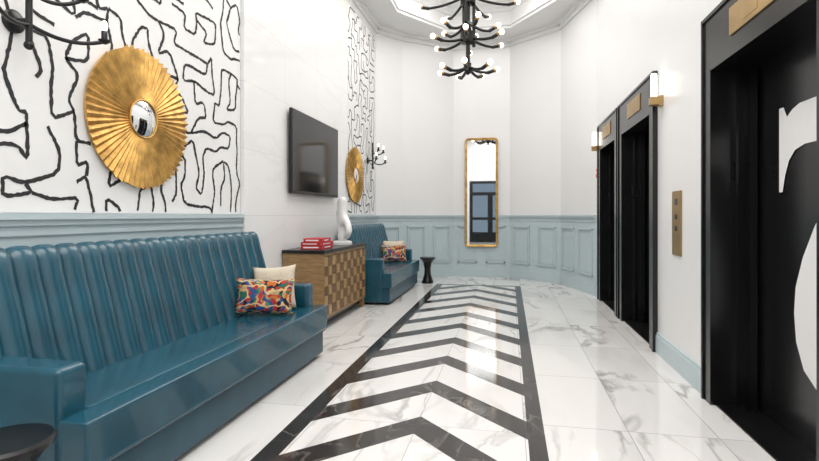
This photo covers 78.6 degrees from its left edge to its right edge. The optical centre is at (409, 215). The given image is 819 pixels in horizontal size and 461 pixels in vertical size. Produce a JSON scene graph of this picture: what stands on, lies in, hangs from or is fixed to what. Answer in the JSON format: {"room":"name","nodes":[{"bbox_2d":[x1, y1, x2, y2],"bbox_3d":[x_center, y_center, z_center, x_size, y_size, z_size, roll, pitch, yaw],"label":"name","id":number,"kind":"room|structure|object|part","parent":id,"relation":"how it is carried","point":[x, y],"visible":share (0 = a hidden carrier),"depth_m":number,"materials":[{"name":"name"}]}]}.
{"room":"elevator lobby","nodes":[
{"label":"elevator lobby","id":0,"kind":"room"},
{"bbox_2d":[0,0,375,267],"bbox_3d":[-1.783,-1.110,3.271,0.106,4.620,11.720,0,0,11],"label":"wall","id":1,"kind":"structure","parent":0,"point":[325,50],"depth_m":3.76,"materials":[{"name":"paint"}]},
{"bbox_2d":[0,0,110,49],"bbox_3d":[-1.773,-1.009,2.372,0.264,0.442,0.660,0,0,11],"label":"wall sconce","id":2,"kind":"object","parent":1,"relation":"attached to","point":[13,21],"visible":1,"depth_m":2.39,"materials":[{"name":"black metal"}]},
{"bbox_3d":[-1.775,-0.898,2.217,0.028,0.062,0.339,0,0,-14],"label":"arm","id":3,"kind":"part","parent":2,"relation":"part of","materials":[{"name":"black metal"}]},
{"bbox_3d":[-1.728,-1.058,2.447,0.223,0.061,0.026,0,0,-38],"label":"arm","id":4,"kind":"part","parent":2,"relation":"part of","materials":[{"name":"black metal"}]},
{"bbox_3d":[-1.715,-0.898,2.515,0.028,0.062,0.339,0,0,36],"label":"arm","id":5,"kind":"part","parent":2,"relation":"part of","materials":[{"name":"black metal"}]},
{"bbox_3d":[-1.615,-1.002,2.646,0.032,0.058,0.032,0,0,11],"label":"bulb","id":6,"kind":"part","parent":2,"relation":"part of","materials":[{"name":"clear glass"}]},
{"bbox_3d":[-1.878,-1.637,2.540,0.005,3.245,3.850,0,0,11],"label":"wallpaper panel","id":7,"kind":"part","parent":1,"relation":"part of","materials":[{"name":"white paper"}]},
{"bbox_2d":[0,213,244,248],"bbox_3d":[-1.750,0.595,3.081,0.045,1.210,2.760,0,0,11],"label":"trim","id":8,"kind":"structure","parent":1,"relation":"attached to","point":[16,229],"depth_m":2.89,"materials":[{"name":"blue paint"}]},
{"bbox_2d":[84,44,187,189],"bbox_3d":[-1.712,-0.619,3.220,0.052,0.909,0.900,0,0,11],"label":"sunburst mirror","id":9,"kind":"object","parent":1,"relation":"attached to","point":[135,118],"visible":1,"depth_m":3.14,"materials":[{"name":"gold metal"}]},
{"bbox_3d":[-1.701,-0.620,3.214,0.028,0.234,0.234,0,0,11],"label":"glass","id":10,"kind":"part","parent":9,"relation":"part of","materials":[{"name":"mirror"}]},
{"bbox_2d":[241,0,274,267],"bbox_3d":[-1.426,-1.035,4.734,0.035,4.470,0.590,0,0,11],"label":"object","id":11,"kind":"structure","parent":1,"relation":"attached to","point":[257,16],"depth_m":4.71,"materials":[{"name":"stone"}]},
{"bbox_2d":[289,107,337,197],"bbox_3d":[-1.144,-0.700,6.080,0.064,0.920,1.480,0,0,11],"label":"television","id":12,"kind":"object","parent":1,"relation":"attached to","point":[313,144],"visible":1,"depth_m":5.88,"materials":[{"name":"black metal"}]},
{"bbox_2d":[346,147,363,202],"bbox_3d":[-0.822,-0.622,7.694,0.052,0.874,0.863,0,0,11],"label":"sunburst mirror","id":13,"kind":"object","parent":1,"relation":"attached to","point":[354,166],"visible":1,"depth_m":7.61,"materials":[{"name":"gold metal"}]},
{"bbox_3d":[-0.811,-0.620,7.686,0.028,0.234,0.234,0,0,11],"label":"glass","id":14,"kind":"part","parent":13,"relation":"part of","materials":[{"name":"mirror"}]},
{"bbox_3d":[-0.769,-1.583,8.111,0.005,3.135,1.490,0,0,11],"label":"wallpaper panel","id":15,"kind":"part","parent":1,"relation":"part of","materials":[{"name":"white paper"}]},
{"bbox_2d":[348,215,377,224],"bbox_3d":[-0.739,0.595,8.161,0.045,1.210,1.600,0,0,11],"label":"trim","id":16,"kind":"structure","parent":1,"relation":"attached to","point":[354,219],"depth_m":8.04,"materials":[{"name":"blue paint"}]},
{"bbox_2d":[366,143,386,168],"bbox_3d":[-0.579,-0.999,8.374,0.264,0.442,0.660,0,0,11],"label":"wall sconce","id":17,"kind":"object","parent":1,"relation":"attached to","point":[373,153],"visible":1,"depth_m":8.38,"materials":[{"name":"black metal"}]},
{"bbox_2d":[352,0,591,49],"bbox_3d":[0.151,-3.335,3.475,3.620,0.130,12.875,0,0,11],"label":"trim","id":18,"kind":"structure","parent":1,"relation":"attached to","point":[579,5],"depth_m":9.13,"materials":[{"name":"paint"}]},
{"bbox_2d":[376,33,401,214],"bbox_3d":[-0.400,-1.110,9.211,0.620,4.620,0.100,0,0,-41],"label":"wall","id":19,"kind":"structure","parent":0,"point":[388,50],"depth_m":9.16,"materials":[{"name":"white paint"}]},
{"bbox_2d":[376,215,403,240],"bbox_3d":[-0.352,0.595,9.156,0.620,1.210,0.045,0,0,-41],"label":"trim","id":20,"kind":"structure","parent":19,"relation":"attached to","point":[393,224],"depth_m":9.20,"materials":[{"name":"blue paint"}]},
{"bbox_2d":[402,41,452,214],"bbox_3d":[0.345,-1.110,9.680,1.128,4.620,0.100,0,0,-27],"label":"wall","id":21,"kind":"structure","parent":0,"point":[427,96],"depth_m":9.62,"materials":[{"name":"white paint"}]},
{"bbox_2d":[403,215,453,278],"bbox_3d":[0.378,0.595,9.616,1.128,1.210,0.045,0,0,-27],"label":"trim","id":22,"kind":"structure","parent":21,"relation":"attached to","point":[426,235],"depth_m":9.65,"materials":[{"name":"blue paint"}]},
{"bbox_2d":[363,0,577,41],"bbox_3d":[0.170,-3.600,3.519,3.800,0.400,12.970,0,0,11],"label":"ceiling","id":23,"kind":"structure","parent":0,"point":[404,16],"depth_m":8.86,"materials":[{"name":"paint"}]},
{"bbox_2d":[417,0,519,79],"bbox_3d":[0.753,-2.822,6.557,1.370,1.945,1.359,0,0,11],"label":"chandelier","id":24,"kind":"object","parent":23,"relation":"hanging from","point":[468,37],"visible":1,"depth_m":6.55,"materials":[{"name":"black metal"}]},
{"bbox_3d":[0.505,-2.849,6.671,0.533,0.137,0.038,0,0,20],"label":"arm","id":25,"kind":"part","parent":24,"relation":"part of","materials":[{"name":"black metal"}]},
{"bbox_3d":[0.587,-2.299,6.510,0.363,0.117,0.038,0,0,-20],"label":"arm","id":26,"kind":"part","parent":24,"relation":"part of","materials":[{"name":"black metal"}]},
{"bbox_3d":[0.620,-2.299,6.700,0.363,0.117,0.038,0,0,40],"label":"arm","id":27,"kind":"part","parent":24,"relation":"part of","materials":[{"name":"black metal"}]},
{"bbox_3d":[0.678,-2.849,6.841,0.038,0.137,0.533,0,0,-19],"label":"arm","id":28,"kind":"part","parent":24,"relation":"part of","materials":[{"name":"black metal"}]},
{"bbox_3d":[0.644,-1.913,6.636,0.256,0.106,0.038,0,0,26],"label":"arm","id":29,"kind":"part","parent":24,"relation":"part of","materials":[{"name":"black metal"}]},
{"bbox_3d":[0.661,-2.477,6.672,0.274,0.153,0.038,0,0,42],"label":"arm","id":30,"kind":"part","parent":24,"relation":"part of","materials":[{"name":"black metal"}]},
{"bbox_3d":[0.644,-1.913,6.516,0.256,0.106,0.038,0,0,-26],"label":"arm","id":31,"kind":"part","parent":24,"relation":"part of","materials":[{"name":"black metal"}]},
{"bbox_3d":[0.644,-2.477,6.504,0.274,0.153,0.038,0,0,-30],"label":"arm","id":32,"kind":"part","parent":24,"relation":"part of","materials":[{"name":"black metal"}]},
{"bbox_3d":[0.722,-2.835,6.641,0.044,0.930,0.044,0,0,11],"label":"drop rod","id":33,"kind":"part","parent":24,"relation":"part of","materials":[{"name":"black metal"}]},
{"bbox_3d":[0.735,-2.910,6.504,0.044,0.780,0.044,0,0,11],"label":"drop rod","id":34,"kind":"part","parent":24,"relation":"part of","materials":[{"name":"black metal"}]},
{"bbox_3d":[0.768,-2.845,6.577,0.056,1.850,0.056,0,0,11],"label":"drop rod","id":35,"kind":"part","parent":24,"relation":"part of","materials":[{"name":"black metal"}]},
{"bbox_3d":[0.848,-2.760,6.585,0.044,1.080,0.044,0,0,11],"label":"drop rod","id":36,"kind":"part","parent":24,"relation":"part of","materials":[{"name":"black metal"}]},
{"bbox_3d":[0.855,-1.913,6.469,0.038,0.106,0.256,0,0,-39],"label":"arm","id":37,"kind":"part","parent":24,"relation":"part of","materials":[{"name":"black metal"}]},
{"bbox_3d":[0.912,-2.477,6.563,0.275,0.153,0.064,0,0,11],"label":"arm","id":38,"kind":"part","parent":24,"relation":"part of","materials":[{"name":"black metal"}]},
{"bbox_3d":[0.906,-1.913,6.577,0.256,0.106,0.038,0,0,0],"label":"arm","id":39,"kind":"part","parent":24,"relation":"part of","materials":[{"name":"black metal"}]},
{"bbox_3d":[0.919,-2.849,6.812,0.038,0.137,0.533,0,0,33],"label":"arm","id":40,"kind":"part","parent":24,"relation":"part of","materials":[{"name":"black metal"}]},
{"bbox_3d":[0.917,-2.299,6.453,0.363,0.117,0.038,0,0,40],"label":"arm","id":41,"kind":"part","parent":24,"relation":"part of","materials":[{"name":"black metal"}]},
{"bbox_3d":[0.950,-2.299,6.643,0.363,0.117,0.038,0,0,-20],"label":"arm","id":42,"kind":"part","parent":24,"relation":"part of","materials":[{"name":"black metal"}]},
{"bbox_3d":[1.046,-2.849,6.605,0.533,0.137,0.038,0,0,-6],"label":"arm","id":43,"kind":"part","parent":24,"relation":"part of","materials":[{"name":"black metal"}]},
{"bbox_2d":[174,276,774,460],"bbox_3d":[0.276,1.250,3.463,4.170,0.100,13.100,0,0,11],"label":"floor","id":44,"kind":"structure","parent":0,"point":[604,394],"depth_m":3.39,"materials":[{"name":"stone"}]},
{"bbox_2d":[0,423,56,460],"bbox_3d":[-1.333,0.970,1.652,0.276,0.461,0.276,0,0,11],"label":"side table","id":45,"kind":"object","parent":44,"relation":"on","point":[20,442],"visible":1,"depth_m":1.65,"materials":[{"name":"black metal"}]},
{"bbox_2d":[0,231,326,460],"bbox_3d":[-1.320,0.669,3.148,0.762,1.062,2.500,0,0,11],"label":"sofa","id":46,"kind":"object","parent":44,"relation":"on","point":[136,349],"visible":0.92,"depth_m":2.55,"materials":[{"name":"teal leather"}]},
{"bbox_3d":[-1.603,0.875,2.001,0.615,0.590,0.140,0,0,11],"label":"arm","id":47,"kind":"part","parent":46,"relation":"part of","materials":[{"name":"teal leather"}]},
{"bbox_2d":[59,305,326,460],"bbox_3d":[-1.012,0.866,3.087,0.130,0.199,2.500,0,0,11],"label":"seat cushion","id":48,"kind":"object","parent":46,"relation":"on","point":[108,427],"depth_m":2.35,"materials":[{"name":"teal leather"}]},
{"bbox_2d":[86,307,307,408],"bbox_3d":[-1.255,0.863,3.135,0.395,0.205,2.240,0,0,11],"label":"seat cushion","id":49,"kind":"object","parent":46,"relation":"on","point":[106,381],"depth_m":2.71,"materials":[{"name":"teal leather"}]},
{"bbox_3d":[-1.223,1.066,3.129,0.500,0.208,2.460,0,0,11],"label":"seat rail","id":50,"kind":"part","parent":46,"relation":"part of","materials":[{"name":"teal leather"}]},
{"bbox_2d":[235,277,294,314],"bbox_3d":[-1.106,0.618,3.819,0.455,0.294,0.157,0,0,-14],"label":"throw pillow","id":51,"kind":"object","parent":46,"relation":"on","point":[254,295],"visible":0.99,"depth_m":3.77,"materials":[{"name":"fabric"}]},
{"bbox_2d":[252,264,296,307],"bbox_3d":[-1.104,0.588,4.084,0.385,0.374,0.158,0,0,0],"label":"throw pillow","id":52,"kind":"object","parent":46,"relation":"on","point":[287,272],"visible":0.35,"depth_m":4.07,"materials":[{"name":"beige fabric"}]},
{"bbox_3d":[-1.142,0.875,4.316,0.615,0.590,0.140,0,0,11],"label":"arm","id":53,"kind":"part","parent":46,"relation":"part of","materials":[{"name":"teal leather"}]},
{"bbox_2d":[282,242,365,330],"bbox_3d":[-0.953,0.780,5.935,0.470,0.840,1.550,0,0,11],"label":"base cabinet","id":54,"kind":"object","parent":44,"relation":"on","point":[336,274],"visible":0.73,"depth_m":5.46,"materials":[{"name":"brown wood"}]},
{"bbox_2d":[300,237,332,248],"bbox_3d":[-1.011,0.303,5.472,0.267,0.112,0.353,0,0,11],"label":"book stack","id":55,"kind":"object","parent":54,"relation":"on","point":[313,242],"visible":1,"depth_m":5.33,"materials":[{"name":"red paper"}]},
{"bbox_2d":[300,241,332,245],"bbox_3d":[-1.011,0.303,5.472,0.253,0.034,0.340,0,0,11],"label":"book","id":56,"kind":"object","parent":55,"relation":"on","point":[305,243],"depth_m":5.32,"materials":[{"name":"red paper"}]},
{"bbox_2d":[303,237,330,241],"bbox_3d":[-1.011,0.266,5.472,0.221,0.038,0.301,0,0,7],"label":"book","id":57,"kind":"object","parent":55,"relation":"on","point":[313,239],"depth_m":5.37,"materials":[{"name":"red paper"}]},
{"bbox_2d":[301,244,332,248],"bbox_3d":[-1.011,0.340,5.472,0.251,0.038,0.341,0,0,8],"label":"book","id":58,"kind":"object","parent":55,"relation":"on","point":[303,246],"depth_m":5.31,"materials":[{"name":"red paper"}]},
{"bbox_2d":[333,197,351,244],"bbox_3d":[-0.830,0.063,6.210,0.397,0.592,0.242,0,0,38],"label":"abstract sculpture","id":59,"kind":"object","parent":54,"relation":"on","point":[344,224],"visible":1,"depth_m":6.16,"materials":[{"name":"white ceramic"}]},
{"bbox_2d":[337,223,418,304],"bbox_3d":[-0.405,0.669,7.748,0.762,1.062,2.120,0,0,11],"label":"sofa","id":60,"kind":"object","parent":44,"relation":"on","point":[384,281],"visible":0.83,"depth_m":7.19,"materials":[{"name":"teal leather"}]},
{"bbox_3d":[-0.650,0.875,6.787,0.615,0.590,0.140,0,0,11],"label":"arm","id":61,"kind":"part","parent":60,"relation":"part of","materials":[{"name":"teal leather"}]},
{"bbox_2d":[383,240,403,245],"bbox_3d":[-0.279,0.595,8.437,0.382,0.349,0.158,0,0,0],"label":"throw pillow","id":62,"kind":"object","parent":60,"relation":"on","point":[388,243],"visible":0.21,"depth_m":8.43,"materials":[{"name":"beige fabric"}]},
{"bbox_2d":[381,245,406,261],"bbox_3d":[-0.253,0.620,8.156,0.431,0.281,0.158,0,0,-14],"label":"throw pillow","id":63,"kind":"object","parent":60,"relation":"on","point":[389,253],"visible":0.99,"depth_m":8.10,"materials":[{"name":"fabric"}]},
{"bbox_2d":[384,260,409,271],"bbox_3d":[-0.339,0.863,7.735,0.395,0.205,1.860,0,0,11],"label":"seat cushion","id":64,"kind":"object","parent":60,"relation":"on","point":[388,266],"depth_m":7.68,"materials":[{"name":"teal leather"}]},
{"bbox_3d":[-0.307,1.066,7.729,0.500,0.208,2.080,0,0,11],"label":"seat rail","id":65,"kind":"part","parent":60,"relation":"part of","materials":[{"name":"teal leather"}]},
{"bbox_2d":[382,260,418,287],"bbox_3d":[-0.097,0.866,7.687,0.130,0.199,2.120,0,0,11],"label":"seat cushion","id":66,"kind":"object","parent":60,"relation":"on","point":[392,277],"depth_m":7.23,"materials":[{"name":"teal leather"}]},
{"bbox_3d":[-0.264,0.875,8.729,0.615,0.590,0.140,0,0,11],"label":"arm","id":67,"kind":"part","parent":60,"relation":"part of","materials":[{"name":"teal leather"}]},
{"bbox_2d":[250,284,548,460],"bbox_3d":[0.236,1.199,3.878,1.434,0.001,9.700,0,0,11],"label":"inlay","id":68,"kind":"object","parent":44,"relation":"on","point":[456,381],"visible":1,"depth_m":3.33,"materials":[{"name":"white stone"}]},
{"bbox_2d":[420,257,434,283],"bbox_3d":[0.321,0.970,8.888,0.276,0.461,0.276,0,0,11],"label":"side table","id":69,"kind":"object","parent":44,"relation":"on","point":[427,261],"visible":1,"depth_m":8.82,"materials":[{"name":"black metal"}]},
{"bbox_2d":[453,47,509,214],"bbox_3d":[1.417,-1.110,9.838,1.100,4.620,0.100,0,0,11],"label":"wall","id":70,"kind":"structure","parent":0,"point":[481,106],"depth_m":9.78,"materials":[{"name":"white paint"}]},
{"bbox_2d":[465,137,497,246],"bbox_3d":[1.396,-0.450,9.732,0.640,2.120,0.045,0,0,11],"label":"wall mirror","id":71,"kind":"object","parent":70,"relation":"attached to","point":[481,154],"visible":1,"depth_m":9.74,"materials":[{"name":"gold metal"}]},
{"bbox_2d":[454,215,509,277],"bbox_3d":[1.403,0.595,9.767,1.100,1.210,0.045,0,0,11],"label":"trim","id":72,"kind":"structure","parent":70,"relation":"attached to","point":[468,261],"depth_m":9.77,"materials":[{"name":"blue paint"}]},
{"bbox_2d":[510,30,560,214],"bbox_3d":[2.346,-1.110,9.271,0.100,4.620,1.140,0,0,-39],"label":"wall","id":73,"kind":"structure","parent":0,"point":[535,64],"depth_m":9.20,"materials":[{"name":"white paint"}]},
{"bbox_2d":[509,215,559,283],"bbox_3d":[2.290,0.595,9.226,0.045,1.210,1.140,0,0,-39],"label":"trim","id":74,"kind":"structure","parent":73,"relation":"attached to","point":[534,239],"depth_m":9.20,"materials":[{"name":"blue paint"}]},
{"bbox_2d":[561,0,596,214],"bbox_3d":[2.778,-1.110,8.128,0.100,4.620,1.354,0,0,-5],"label":"wall","id":75,"kind":"structure","parent":0,"point":[579,36],"depth_m":8.04,"materials":[{"name":"white paint"}]},
{"bbox_2d":[559,215,596,295],"bbox_3d":[2.706,0.595,8.122,0.045,1.210,1.354,0,0,-5],"label":"trim","id":76,"kind":"structure","parent":75,"relation":"attached to","point":[578,233],"depth_m":8.01,"materials":[{"name":"blue paint"}]},
{"bbox_2d":[597,0,721,365],"bbox_3d":[1.881,-1.110,2.124,0.300,4.620,10.900,0,0,11],"label":"wall","id":77,"kind":"structure","parent":0,"point":[636,38],"depth_m":3.99,"materials":[{"name":"white paint"}]},
{"bbox_2d":[591,132,596,151],"bbox_3d":[2.701,-1.070,7.273,0.100,0.280,0.080,0,0,11],"label":"wall sconce","id":78,"kind":"object","parent":77,"relation":"attached to","point":[593,147],"visible":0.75,"depth_m":7.25,"materials":[{"name":"white glass"}]},
{"bbox_2d":[597,108,616,316],"bbox_3d":[2.706,-0.036,6.507,0.292,2.472,1.304,0,0,11],"label":"elevator","id":79,"kind":"object","parent":77,"relation":"attached to","point":[607,129],"visible":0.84,"depth_m":7.00,"materials":[{"name":"black metal"}]},
{"bbox_3d":[2.570,-1.110,6.534,0.010,0.160,0.520,0,0,11],"label":"floor number plate","id":80,"kind":"part","parent":79,"relation":"part of","materials":[{"name":"gold metal"}]},
{"bbox_3d":[2.727,1.196,6.503,0.250,0.008,1.020,0,0,11],"label":"sill","id":81,"kind":"part","parent":79,"relation":"part of","materials":[{"name":"stone"}]},
{"bbox_2d":[617,71,657,351],"bbox_3d":[2.423,-0.036,5.085,0.292,2.472,1.464,0,0,11],"label":"elevator","id":82,"kind":"object","parent":77,"relation":"attached to","point":[637,122],"visible":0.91,"depth_m":5.60,"materials":[{"name":"black metal"}]},
{"bbox_3d":[2.287,-1.110,5.112,0.010,0.160,0.520,0,0,11],"label":"floor number plate","id":83,"kind":"part","parent":82,"relation":"part of","materials":[{"name":"gold metal"}]},
{"bbox_3d":[2.541,-0.275,5.648,0.050,0.110,0.006,0,0,11],"label":"indicator panel","id":84,"kind":"part","parent":82,"relation":"part of","materials":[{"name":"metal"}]},
{"bbox_3d":[2.444,1.196,5.081,0.250,0.008,1.180,0,0,11],"label":"sill","id":85,"kind":"part","parent":82,"relation":"part of","materials":[{"name":"stone"}]},
{"bbox_3d":[2.608,0.130,5.344,0.030,2.120,0.576,0,0,11],"label":"door panel","id":86,"kind":"part","parent":82,"relation":"part of","materials":[{"name":"black metal"}]},
{"bbox_2d":[595,284,700,393],"bbox_3d":[1.719,1.113,2.125,0.018,0.175,10.840,0,0,11],"label":"baseboard","id":87,"kind":"structure","parent":77,"relation":"attached to","point":[679,361],"depth_m":3.77,"materials":[{"name":"blue paint"}]},
{"bbox_2d":[648,73,662,106],"bbox_3d":[2.104,-1.070,4.271,0.100,0.280,0.080,0,0,11],"label":"wall sconce","id":88,"kind":"object","parent":77,"relation":"attached to","point":[654,100],"visible":1,"depth_m":4.25,"materials":[{"name":"white glass"}]},
{"bbox_2d":[672,190,681,256],"bbox_3d":[2.066,0.060,3.871,0.018,0.500,0.200,0,0,11],"label":"panel","id":89,"kind":"object","parent":77,"relation":"attached to","point":[676,195],"visible":1,"depth_m":3.84,"materials":[{"name":"gold metal"}]},
{"bbox_2d":[701,0,818,460],"bbox_3d":[1.927,-0.036,2.594,0.292,2.472,1.364,0,0,11],"label":"elevator","id":90,"kind":"object","parent":77,"relation":"attached to","point":[760,58],"visible":1,"depth_m":2.94,"materials":[{"name":"black metal"}]},
{"bbox_3d":[2.042,-0.275,3.137,0.050,0.110,0.006,0,0,11],"label":"indicator panel","id":91,"kind":"part","parent":90,"relation":"part of","materials":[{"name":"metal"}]},
{"bbox_3d":[1.791,-1.110,2.621,0.010,0.160,0.520,0,0,11],"label":"floor number plate","id":92,"kind":"part","parent":90,"relation":"part of","materials":[{"name":"gold metal"}]},
{"bbox_3d":[1.948,1.196,2.590,0.250,0.008,1.140,0,0,11],"label":"sill","id":93,"kind":"part","parent":90,"relation":"part of","materials":[{"name":"metal"}]},
{"bbox_3d":[2.110,0.130,2.843,0.030,2.120,0.556,0,0,11],"label":"door panel","id":94,"kind":"part","parent":90,"relation":"part of","materials":[{"name":"black metal"}]},
{"bbox_3d":[1.996,0.130,2.295,0.030,2.120,0.556,0,0,11],"label":"door panel","id":95,"kind":"part","parent":90,"relation":"part of","materials":[{"name":"black metal"}]}
]}

